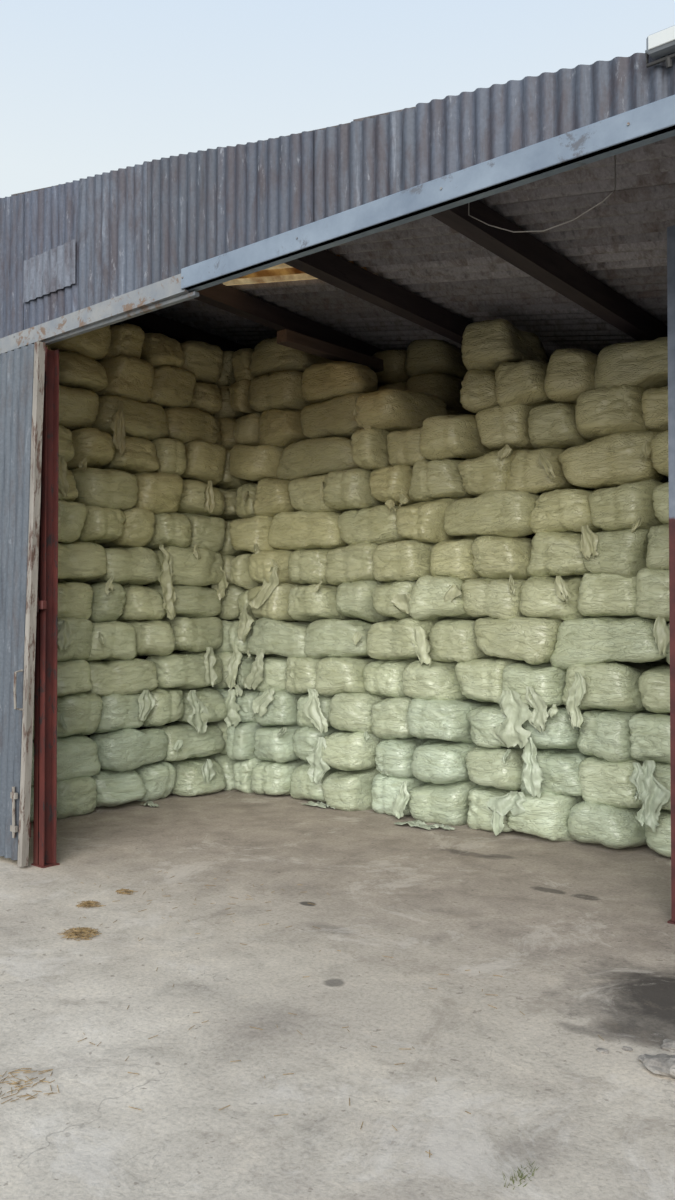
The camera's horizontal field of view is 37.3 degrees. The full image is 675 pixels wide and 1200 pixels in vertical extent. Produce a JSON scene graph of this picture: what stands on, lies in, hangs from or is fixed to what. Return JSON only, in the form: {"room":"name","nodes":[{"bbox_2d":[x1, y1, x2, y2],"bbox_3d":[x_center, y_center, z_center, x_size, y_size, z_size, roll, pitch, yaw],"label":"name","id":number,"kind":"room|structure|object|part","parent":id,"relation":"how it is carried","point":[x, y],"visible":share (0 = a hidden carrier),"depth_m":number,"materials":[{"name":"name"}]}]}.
{"room":"farmyard","nodes":[
{"label":"farmyard","id":0,"kind":"room"},
{"bbox_2d":[84,322,178,736],"bbox_3d":[-2.564,-0.667,10.629,0.026,5.035,5.144,-1,-2,41],"label":"wall","id":1,"kind":"structure","parent":0,"point":[118,323],"depth_m":11.07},
{"bbox_2d":[0,790,674,1199],"bbox_3d":[-5.414,1.678,1.360,50.000,0.001,45.000,-1,-2,41],"label":"floor","id":2,"kind":"structure","parent":0,"point":[579,936],"depth_m":4.18,"materials":[{"name":"concrete"}]},
{"bbox_2d":[0,1068,59,1103],"bbox_3d":[-1.119,1.715,3.549,0.230,0.008,0.266,0,-1,-22],"label":"clump","id":3,"kind":"object","parent":2,"relation":"on","point":[21,1087],"visible":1,"depth_m":3.55,"materials":[{"name":"beige plant"}]},
{"bbox_2d":[31,347,59,867],"bbox_3d":[-1.969,0.041,6.775,0.140,3.490,0.130,-1,-2,41],"label":"post","id":4,"kind":"object","parent":2,"relation":"on","point":[45,679],"depth_m":6.76,"materials":[{"name":"red metal"}]},
{"bbox_2d":[29,356,45,837],"bbox_3d":[-3.078,0.002,7.581,3.009,3.200,0.030,-1,-2,41],"label":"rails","id":5,"kind":"object","parent":4,"relation":"attached to","point":[45,356],"depth_m":6.65,"materials":[{"name":"metal"}]},
{"bbox_2d":[38,600,46,609],"bbox_3d":[-2.010,0.034,6.712,0.160,0.060,0.040,-1,-2,41],"label":"latch plate","id":6,"kind":"object","parent":4,"relation":"attached to","point":[42,605],"visible":0.52,"depth_m":6.66,"materials":[{"name":"red paint"}]},
{"bbox_2d":[57,927,101,940],"bbox_3d":[-1.355,1.739,5.239,0.231,0.029,0.212,0,-1,14],"label":"clump","id":7,"kind":"object","parent":2,"relation":"on","point":[85,931],"visible":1,"depth_m":5.22,"materials":[{"name":"brown plant"}]},
{"bbox_2d":[76,900,102,907],"bbox_3d":[-1.432,1.751,5.775,0.158,0.026,0.150,-1,-2,41],"label":"clump","id":8,"kind":"object","parent":2,"relation":"on","point":[86,903],"visible":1,"depth_m":5.76,"materials":[{"name":"brown plant"}]},
{"bbox_2d":[115,888,137,894],"bbox_3d":[-1.287,1.761,6.056,0.139,0.017,0.114,0,-1,17],"label":"clump","id":9,"kind":"object","parent":2,"relation":"on","point":[125,891],"visible":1,"depth_m":6.04,"materials":[{"name":"brown plant"}]},
{"bbox_2d":[30,323,254,821],"bbox_3d":[-1.851,-0.299,9.382,1.012,4.369,3.415,-1,-2,41],"label":"stack","id":10,"kind":"object","parent":2,"relation":"on","point":[115,516],"visible":0.6,"depth_m":8.93,"materials":[{"name":"green plastic"}]},
{"bbox_2d":[74,870,327,944],"bbox_3d":[-0.818,1.762,5.845,1.770,0.008,1.350,-1,-2,41],"label":"straw bits","id":11,"kind":"object","parent":2,"relation":"on","point":[229,870],"visible":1,"depth_m":5.71,"materials":[{"name":"plant"}]},
{"bbox_2d":[78,950,601,1157],"bbox_3d":[-0.094,1.727,4.108,1.970,0.008,1.899,-1,-2,41],"label":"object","id":12,"kind":"object","parent":2,"relation":"on","point":[320,950],"visible":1,"depth_m":3.88,"materials":[{"name":"beige plant"}]},
{"bbox_2d":[58,396,670,835],"bbox_3d":[-0.026,0.011,7.439,4.883,3.552,2.106,-1,-2,41],"label":"film","id":13,"kind":"object","parent":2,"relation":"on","point":[510,732],"visible":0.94,"depth_m":8.19,"materials":[{"name":"plastic"}]},
{"bbox_2d":[226,318,670,856],"bbox_3d":[2.106,-0.327,8.015,7.021,4.353,1.872,-1,-2,41],"label":"stack","id":14,"kind":"object","parent":2,"relation":"on","point":[439,414],"visible":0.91,"depth_m":7.96,"materials":[{"name":"green plastic"}]},
{"bbox_2d":[503,1159,538,1189],"bbox_3d":[0.545,1.699,2.966,0.101,0.022,0.184,-1,-2,41],"label":"grass tuft","id":15,"kind":"object","parent":2,"relation":"on","point":[522,1174],"visible":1,"depth_m":2.96,"materials":[{"name":"green"}]},
{"bbox_2d":[597,1039,674,1078],"bbox_3d":[1.196,1.698,3.718,0.354,0.054,0.328,0,-1,-12],"label":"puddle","id":16,"kind":"object","parent":2,"relation":"on","point":[662,1064],"visible":1,"depth_m":3.66,"materials":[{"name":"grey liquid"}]},
{"bbox_2d":[667,225,674,923],"bbox_3d":[1.895,-0.151,5.492,0.140,3.821,0.140,-1,-2,41],"label":"column","id":17,"kind":"structure","parent":2,"relation":"on","point":[670,230],"depth_m":5.49,"materials":[{"name":"metal"}]},
{"bbox_2d":[0,52,674,337],"bbox_3d":[-0.801,-0.775,5.687,9.150,5.011,0.026,-1,-2,41],"label":"wall","id":18,"kind":"structure","parent":0,"point":[138,226],"depth_m":5.37,"materials":[{"name":"grey metal"}]},
{"bbox_2d":[0,344,33,859],"bbox_3d":[-3.183,0.037,7.587,3.174,3.450,0.091,-1,-2,41],"label":"door","id":19,"kind":"structure","parent":18,"relation":"in","point":[16,366],"depth_m":6.76,"materials":[{"name":"grey metal"}]},
{"bbox_3d":[-2.156,1.024,6.658,0.113,1.127,0.066,-1,-2,41],"label":"handle and bolt","id":20,"kind":"part","parent":19,"relation":"part of","materials":[{"name":"grey metal"}]},
{"bbox_2d":[17,341,44,866],"bbox_3d":[-2.027,0.032,6.620,0.217,3.460,0.050,-1,-2,41],"label":"door edge","id":21,"kind":"object","parent":19,"relation":"attached to","point":[39,347],"visible":1,"depth_m":6.60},
{"bbox_2d":[23,239,74,301],"bbox_3d":[-1.925,-2.189,6.671,0.598,0.288,0.012,-1,-2,41],"label":"cladding patch","id":22,"kind":"object","parent":18,"relation":"attached to","point":[52,270],"visible":1,"depth_m":6.67,"materials":[{"name":"grey metal"}]},
{"bbox_2d":[0,274,198,354],"bbox_3d":[-2.533,-1.778,7.221,4.550,0.145,0.072,-1,-2,41],"label":"channel","id":23,"kind":"object","parent":18,"relation":"attached to","point":[155,296],"visible":0.89,"depth_m":6.25,"materials":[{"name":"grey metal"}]},
{"bbox_2d":[181,95,674,291],"bbox_3d":[0.891,-1.873,4.241,4.670,0.119,0.090,-1,-2,41],"label":"door track beam","id":24,"kind":"structure","parent":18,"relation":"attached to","point":[652,122],"depth_m":4.52,"materials":[{"name":"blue metal"}]},
{"bbox_2d":[645,25,674,67],"bbox_3d":[1.290,-2.129,3.861,0.211,0.136,0.096,-1,-2,41],"label":"floodlight","id":25,"kind":"object","parent":18,"relation":"attached to","point":[661,43],"visible":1,"depth_m":3.86,"materials":[{"name":"white metal"}]},
{"bbox_2d":[10,107,674,359],"bbox_3d":[0.937,-2.371,7.758,9.400,1.864,5.314,-1,-2,41],"label":"ceiling","id":26,"kind":"structure","parent":0,"point":[621,242],"depth_m":6.98,"materials":[{"name":"grey metal"}]},
{"bbox_2d":[119,200,667,372],"bbox_3d":[0.887,-2.376,7.662,9.050,1.609,5.084,-1,-2,41],"label":"beams","id":27,"kind":"structure","parent":26,"relation":"attached to","point":[522,250],"depth_m":7.41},
{"bbox_3d":[0.406,-2.253,9.645,0.120,0.110,2.720,-1,-2,41],"label":"timber rail","id":28,"kind":"part","parent":27,"relation":"part of","materials":[{"name":"brown wood"}]},
{"bbox_2d":[468,155,615,231],"bbox_3d":[0.969,-2.018,4.830,0.800,0.493,0.006,-1,-2,41],"label":"hanging cable","id":29,"kind":"object","parent":26,"relation":"hanging from","point":[615,155],"visible":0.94,"depth_m":4.77,"materials":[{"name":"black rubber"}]}
]}

